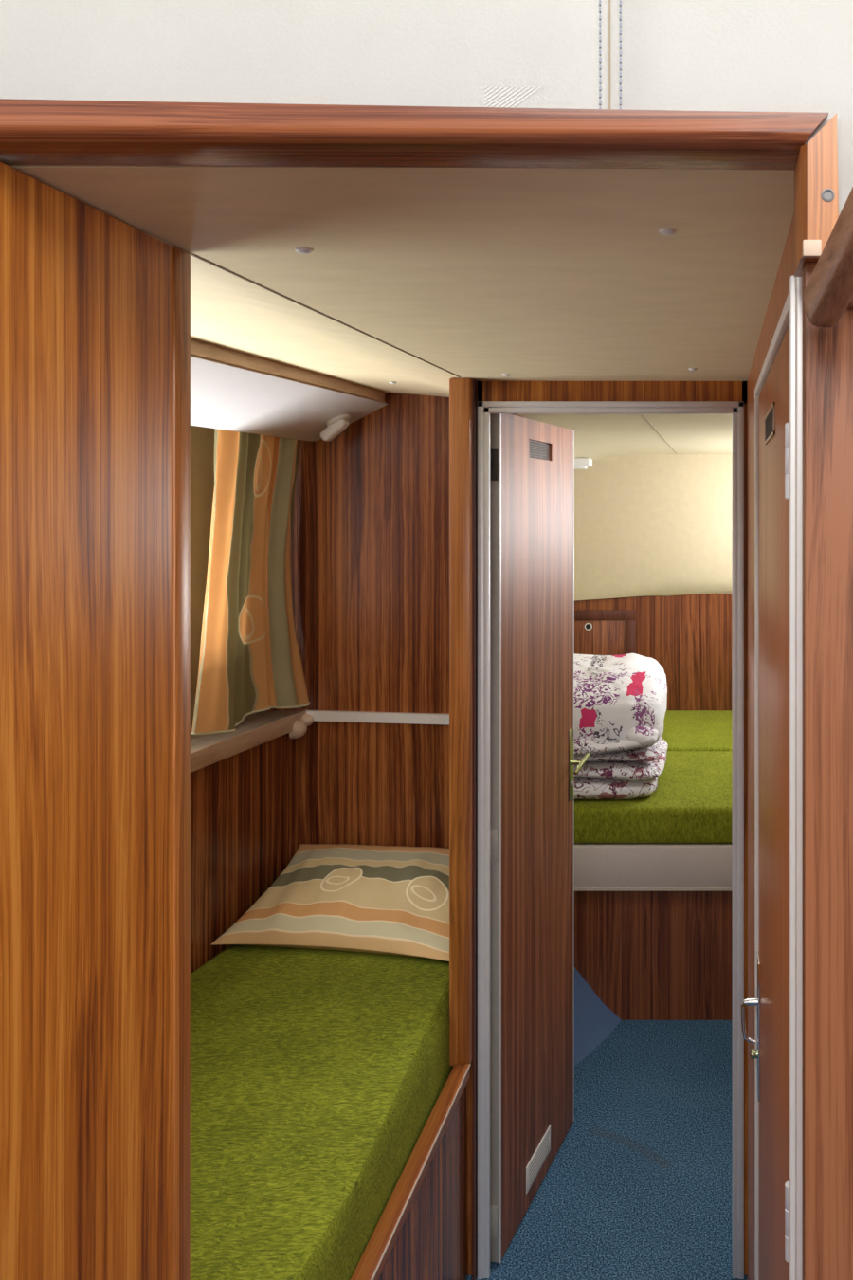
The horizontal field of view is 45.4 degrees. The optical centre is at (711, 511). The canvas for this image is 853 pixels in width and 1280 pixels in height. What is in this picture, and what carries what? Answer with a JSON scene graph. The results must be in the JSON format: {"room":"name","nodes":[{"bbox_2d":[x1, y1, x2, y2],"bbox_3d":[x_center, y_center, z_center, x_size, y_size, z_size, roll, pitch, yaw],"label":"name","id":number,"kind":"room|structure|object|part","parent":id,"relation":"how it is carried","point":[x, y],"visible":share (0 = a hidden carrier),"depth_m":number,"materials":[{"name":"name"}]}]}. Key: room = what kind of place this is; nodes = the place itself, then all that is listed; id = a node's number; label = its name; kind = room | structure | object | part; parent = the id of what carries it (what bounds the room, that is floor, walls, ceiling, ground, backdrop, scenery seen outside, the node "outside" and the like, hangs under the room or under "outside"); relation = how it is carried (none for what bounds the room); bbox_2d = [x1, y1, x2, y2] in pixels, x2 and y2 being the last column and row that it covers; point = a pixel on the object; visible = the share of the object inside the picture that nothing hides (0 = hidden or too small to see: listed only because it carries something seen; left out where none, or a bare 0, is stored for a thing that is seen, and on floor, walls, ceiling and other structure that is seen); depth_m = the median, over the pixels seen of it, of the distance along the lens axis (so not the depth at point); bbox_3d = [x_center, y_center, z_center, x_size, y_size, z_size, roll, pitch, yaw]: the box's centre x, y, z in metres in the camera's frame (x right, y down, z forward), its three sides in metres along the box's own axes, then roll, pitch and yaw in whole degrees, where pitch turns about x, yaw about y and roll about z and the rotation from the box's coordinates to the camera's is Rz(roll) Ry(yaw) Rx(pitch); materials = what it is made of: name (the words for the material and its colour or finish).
{"room":"boat cabin interior","nodes":[
{"label":"boat cabin interior","id":0,"kind":"room"},
{"bbox_2d":[0,162,173,1279],"bbox_3d":[-0.554,0.651,0.823,0.022,1.838,0.269,0,0,0],"label":"wall","id":1,"kind":"structure","parent":0,"point":[86,295],"depth_m":0.82,"materials":[{"name":"brown wood"}]},
{"bbox_2d":[173,246,190,1279],"bbox_3d":[-0.554,0.650,0.972,0.028,1.839,0.030,0,0,0],"label":"post","id":2,"kind":"object","parent":1,"relation":"attached to","point":[181,258],"visible":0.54,"depth_m":0.96,"materials":[{"name":"brown wood"}]},
{"bbox_2d":[190,425,214,731],"bbox_3d":[-1.322,0.102,1.600,0.030,0.885,1.819,0,0,7],"label":"wall","id":3,"kind":"structure","parent":0,"point":[202,438],"depth_m":2.26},
{"bbox_2d":[190,732,299,973],"bbox_3d":[-1.217,1.058,1.600,0.030,1.025,1.819,0,0,7],"label":"wall","id":4,"kind":"structure","parent":0,"point":[245,805],"depth_m":2.24,"materials":[{"name":"brown wood"}]},
{"bbox_2d":[190,709,308,772],"bbox_3d":[-1.260,0.541,1.600,0.162,0.042,1.836,0,0,7],"label":"sill","id":5,"kind":"structure","parent":4,"relation":"attached to","point":[258,728],"depth_m":2.24,"materials":[{"name":"brown wood"}]},
{"bbox_2d":[289,713,313,738],"bbox_3d":[-1.063,0.556,2.463,0.046,0.059,0.075,0,0,0],"label":"reading lamp","id":6,"kind":"object","parent":4,"relation":"attached to","point":[300,728],"visible":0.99,"depth_m":2.44,"materials":[{"name":"plastic"}]},
{"bbox_2d":[265,393,449,848],"bbox_3d":[-0.897,0.615,2.515,0.805,1.910,0.030,0,0,0],"label":"wall","id":7,"kind":"structure","parent":0,"point":[370,550],"depth_m":2.50,"materials":[{"name":"brown wood"}]},
{"bbox_2d":[306,710,449,724],"bbox_3d":[-0.796,0.542,2.493,0.539,0.040,0.012,0,0,0],"label":"trim","id":8,"kind":"structure","parent":7,"relation":"attached to","point":[318,715],"depth_m":2.49,"materials":[{"name":"metal"}]},
{"bbox_2d":[5,164,794,397],"bbox_3d":[-0.600,-0.306,1.630,1.800,0.081,1.860,0,0,0],"label":"ceiling","id":9,"kind":"structure","parent":0,"point":[480,274],"depth_m":1.03,"materials":[{"name":"paint"}]},
{"bbox_2d":[190,339,387,441],"bbox_3d":[-1.069,-0.251,1.599,0.206,0.129,1.841,0,0,7],"label":"pelmet","id":10,"kind":"structure","parent":9,"relation":"attached to","point":[230,390],"depth_m":2.08,"materials":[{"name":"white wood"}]},
{"bbox_2d":[190,428,310,734],"bbox_3d":[-1.109,0.154,2.274,0.060,0.701,0.437,0,0,9],"label":"curtain","id":11,"kind":"object","parent":10,"relation":"hanging from","point":[250,662],"visible":0.98,"depth_m":2.29,"materials":[{"name":"fabric"}]},
{"bbox_3d":[-0.980,-0.298,1.599,0.041,0.034,1.816,0,0,7],"label":"moulding","id":12,"kind":"part","parent":10,"relation":"part of","materials":[{"name":"brown wood"}]},
{"bbox_2d":[319,414,350,441],"bbox_3d":[-0.960,-0.216,2.425,0.071,0.071,0.060,0,0,0],"label":"reading lamp","id":13,"kind":"object","parent":10,"relation":"attached to","point":[337,425],"visible":1,"depth_m":2.40,"materials":[{"name":"white plastic"}]},
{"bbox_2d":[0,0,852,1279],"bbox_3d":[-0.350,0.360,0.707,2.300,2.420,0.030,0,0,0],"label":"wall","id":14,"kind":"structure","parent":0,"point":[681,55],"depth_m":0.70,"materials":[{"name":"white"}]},
{"bbox_2d":[0,98,828,170],"bbox_3d":[-0.707,-0.290,0.715,1.585,0.049,0.062,0,0,0],"label":"beam","id":15,"kind":"structure","parent":14,"relation":"attached to","point":[39,132],"depth_m":0.69,"materials":[{"name":"brown wood"}]},
{"bbox_2d":[466,413,522,1275],"bbox_3d":[-0.506,0.635,2.225,0.032,1.870,0.548,0,0,0],"label":"wall partition","id":16,"kind":"structure","parent":0,"point":[469,1085],"depth_m":1.95,"materials":[{"name":"brown wood"}]},
{"bbox_2d":[449,378,473,1065],"bbox_3d":[-0.505,0.422,1.928,0.043,1.385,0.046,0,0,0],"label":"post","id":17,"kind":"object","parent":16,"relation":"attached to","point":[461,390],"visible":0.86,"depth_m":1.91,"materials":[{"name":"brown wood"}]},
{"bbox_2d":[473,379,477,1279],"bbox_3d":[-0.482,0.650,1.938,0.004,1.840,0.026,0,0,0],"label":"trim","id":18,"kind":"structure","parent":16,"relation":"attached to","point":[475,382],"depth_m":1.93,"materials":[{"name":"brown wood"}]},
{"bbox_2d":[490,413,589,1262],"bbox_3d":[-0.404,0.676,2.206,0.062,1.772,0.490,0,0,15],"label":"door","id":19,"kind":"structure","parent":16,"relation":"in","point":[532,762],"depth_m":2.13,"materials":[{"name":"brown wood"}]},
{"bbox_2d":[526,1124,550,1194],"bbox_3d":[-0.397,1.492,2.189,0.002,0.060,0.152,0,0,11],"label":"vent","id":20,"kind":"object","parent":19,"relation":"attached to","point":[539,1155],"depth_m":2.19,"materials":[{"name":"metal"}]},
{"bbox_2d":[530,440,549,459],"bbox_3d":[-0.402,-0.142,2.206,0.003,0.036,0.139,0,0,11],"label":"vent","id":21,"kind":"object","parent":19,"relation":"attached to","point":[539,449],"depth_m":2.21,"materials":[{"name":"grey metal"}]},
{"bbox_3d":[-0.355,0.642,2.411,0.003,0.180,0.028,0,0,11],"label":"handle plate","id":22,"kind":"part","parent":19,"relation":"part of","materials":[{"name":"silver metal"}]},
{"bbox_3d":[-0.338,0.636,2.397,0.037,0.035,0.085,0,0,15],"label":"lever","id":23,"kind":"part","parent":19,"relation":"part of","materials":[{"name":"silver metal"}]},
{"bbox_2d":[466,1020,748,1279],"bbox_3d":[0.000,1.590,1.100,3.000,0.040,7.000,0,0,0],"label":"floor","id":24,"kind":"structure","parent":0,"point":[639,1184],"depth_m":2.25,"materials":[{"name":"blue carpet"}]},
{"bbox_2d":[350,1063,470,1279],"bbox_3d":[-0.903,1.339,1.604,0.840,0.463,1.788,0,0,0],"label":"panel","id":25,"kind":"object","parent":24,"relation":"on","point":[420,1234],"visible":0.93,"depth_m":1.69,"materials":[{"name":"brown wood"}]},
{"bbox_2d":[190,944,454,1279],"bbox_3d":[-0.916,1.136,1.605,0.785,0.296,1.770,0,0,0],"label":"mattress","id":26,"kind":"object","parent":25,"relation":"on","point":[317,1075],"visible":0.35,"depth_m":1.62,"materials":[{"name":"green fabric"}]},
{"bbox_2d":[211,843,449,961],"bbox_3d":[-0.830,0.915,2.255,0.590,0.144,0.420,0,0,0],"label":"pillow","id":27,"kind":"object","parent":26,"relation":"on","point":[387,900],"visible":0.84,"depth_m":2.18,"materials":[{"name":"beige fabric"}]},
{"bbox_3d":[-0.505,1.341,1.458,0.016,0.458,0.935,0,0,0],"label":"panel","id":28,"kind":"part","parent":25,"relation":"part of","materials":[{"name":"brown wood"}]},
{"bbox_2d":[573,966,621,1066],"bbox_3d":[-0.657,1.370,2.764,0.765,0.400,0.329,0,0,0],"label":"hull flare","id":29,"kind":"object","parent":24,"relation":"on","point":[594,1021],"visible":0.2,"depth_m":2.85,"materials":[{"name":"blue paint"}]},
{"bbox_2d":[573,842,732,1020],"bbox_3d":[-0.195,1.298,3.627,1.700,0.543,1.442,0,0,0],"label":"bed base","id":30,"kind":"object","parent":24,"relation":"on","point":[653,922],"visible":0.23,"depth_m":2.93,"materials":[{"name":"brown wood"}]},
{"bbox_2d":[573,750,732,842],"bbox_3d":[-0.195,0.969,3.274,1.690,0.113,0.712,0,0,0],"label":"mattress","id":31,"kind":"object","parent":30,"relation":"on","point":[692,800],"visible":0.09,"depth_m":2.92,"materials":[{"name":"green fabric"}]},
{"bbox_2d":[573,653,668,799],"bbox_3d":[-0.432,0.712,3.223,0.571,0.396,0.615,0,0,0],"label":"duvet","id":32,"kind":"object","parent":31,"relation":"on","point":[620,701],"visible":0.64,"depth_m":2.99,"materials":[{"name":"white fabric"}]},
{"bbox_2d":[661,710,732,750],"bbox_3d":[-0.195,0.966,3.990,1.690,0.119,0.715,0,0,0],"label":"cushion","id":33,"kind":"object","parent":30,"relation":"on","point":[684,730],"visible":0.03,"depth_m":3.93,"materials":[{"name":"green fabric"}]},
{"bbox_2d":[477,381,747,1274],"bbox_3d":[-0.190,0.650,1.968,0.580,1.840,0.033,0,0,0],"label":"wall","id":34,"kind":"structure","parent":0,"point":[487,391],"depth_m":1.95,"materials":[{"name":"brown wood"}]},
{"bbox_2d":[477,401,744,1279],"bbox_3d":[-0.205,0.672,1.948,0.546,1.796,0.016,0,0,0],"label":"door frame","id":35,"kind":"structure","parent":34,"relation":"attached to","point":[484,408],"depth_m":1.94,"materials":[{"name":"metal"}]},
{"bbox_2d":[516,413,732,459],"bbox_3d":[-0.175,-0.172,3.245,1.750,0.248,2.510,0,0,0],"label":"ceiling","id":36,"kind":"structure","parent":0,"point":[595,437],"depth_m":3.19,"materials":[{"name":"beige paint"}]},
{"bbox_2d":[573,457,592,469],"bbox_3d":[-0.657,-0.209,4.090,0.285,0.046,0.080,0,0,0],"label":"ceiling lamp","id":37,"kind":"object","parent":36,"relation":"attached to","point":[578,463],"visible":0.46,"depth_m":4.05,"materials":[{"name":"white plastic"}]},
{"bbox_2d":[573,466,587,469],"bbox_3d":[-0.660,-0.192,4.090,0.250,0.012,0.060,0,0,0],"label":"diffuser","id":38,"kind":"object","parent":37,"relation":"attached to","point":[575,467],"depth_m":4.06,"materials":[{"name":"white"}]},
{"bbox_2d":[575,413,732,415],"bbox_3d":[-0.045,-0.281,2.252,0.610,0.058,0.425,0,0,0],"label":"trim","id":39,"kind":"structure","parent":36,"relation":"attached to","point":[576,413],"depth_m":2.44,"materials":[{"name":"grey metal"}]},
{"bbox_2d":[573,454,732,710],"bbox_3d":[-0.195,0.645,4.350,1.710,1.850,0.060,0,0,0],"label":"wall","id":40,"kind":"structure","parent":0,"point":[645,524],"depth_m":4.32,"materials":[{"name":"beige paint"}]},
{"bbox_2d":[573,609,636,655],"bbox_3d":[-0.605,0.677,4.345,0.520,0.455,0.011,0,0,0],"label":"door","id":41,"kind":"structure","parent":40,"relation":"in","point":[595,631],"depth_m":4.34,"materials":[{"name":"brown wood"}]},
{"bbox_2d":[747,213,794,1279],"bbox_3d":[0.090,0.650,1.337,0.030,1.840,1.230,0,0,0],"label":"wall","id":42,"kind":"structure","parent":0,"point":[779,294],"depth_m":1.76,"materials":[{"name":"brown wood"}]},
{"bbox_2d":[741,325,789,1279],"bbox_3d":[0.072,0.685,1.167,0.050,1.739,0.707,0,0,0],"label":"door","id":43,"kind":"structure","parent":42,"relation":"in","point":[772,1001],"depth_m":1.17,"materials":[{"name":"brown wood"}]},
{"bbox_3d":[0.060,0.800,1.490,0.027,0.072,0.011,0,0,0],"label":"handle","id":44,"kind":"part","parent":43,"relation":"part of","materials":[{"name":"silver metal"}]},
{"bbox_3d":[0.068,0.852,1.490,0.012,0.015,0.015,0,0,0],"label":"lock knob","id":45,"kind":"part","parent":43,"relation":"part of","materials":[{"name":"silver metal"}]},
{"bbox_3d":[0.075,0.807,1.491,0.004,0.215,0.042,0,0,0],"label":"handle plate","id":46,"kind":"part","parent":43,"relation":"part of","materials":[{"name":"silver metal"}]},
{"bbox_2d":[765,407,773,439],"bbox_3d":[0.076,-0.112,1.220,0.002,0.030,0.168,0,0,0],"label":"vent grille","id":47,"kind":"object","parent":43,"relation":"attached to","point":[769,418],"depth_m":1.22,"materials":[{"name":"brown metal"}]},
{"bbox_3d":[0.076,-0.112,1.220,0.002,0.038,0.180,0,0,0],"label":"vent frame","id":48,"kind":"part","parent":43,"relation":"part of","materials":[{"name":"brown wood"}]},
{"bbox_2d":[754,274,802,1279],"bbox_3d":[0.073,0.685,1.155,0.013,1.770,0.780,0,0,0],"label":"door frame","id":49,"kind":"structure","parent":42,"relation":"attached to","point":[792,313],"depth_m":0.80,"materials":[{"name":"metal"}]},
{"bbox_2d":[794,113,839,276],"bbox_3d":[0.079,-0.236,0.714,0.028,0.104,0.063,0,0,0],"label":"post","id":50,"kind":"object","parent":42,"relation":"attached to","point":[816,186],"visible":0.94,"depth_m":0.68,"materials":[{"name":"wood"}]},
{"bbox_2d":[804,186,852,327],"bbox_3d":[0.105,-0.203,0.564,0.050,0.149,0.270,0,0,-8],"label":"rail","id":51,"kind":"object","parent":42,"relation":"attached to","point":[829,291],"visible":1,"depth_m":0.63,"materials":[{"name":"brown wood"}]}
]}

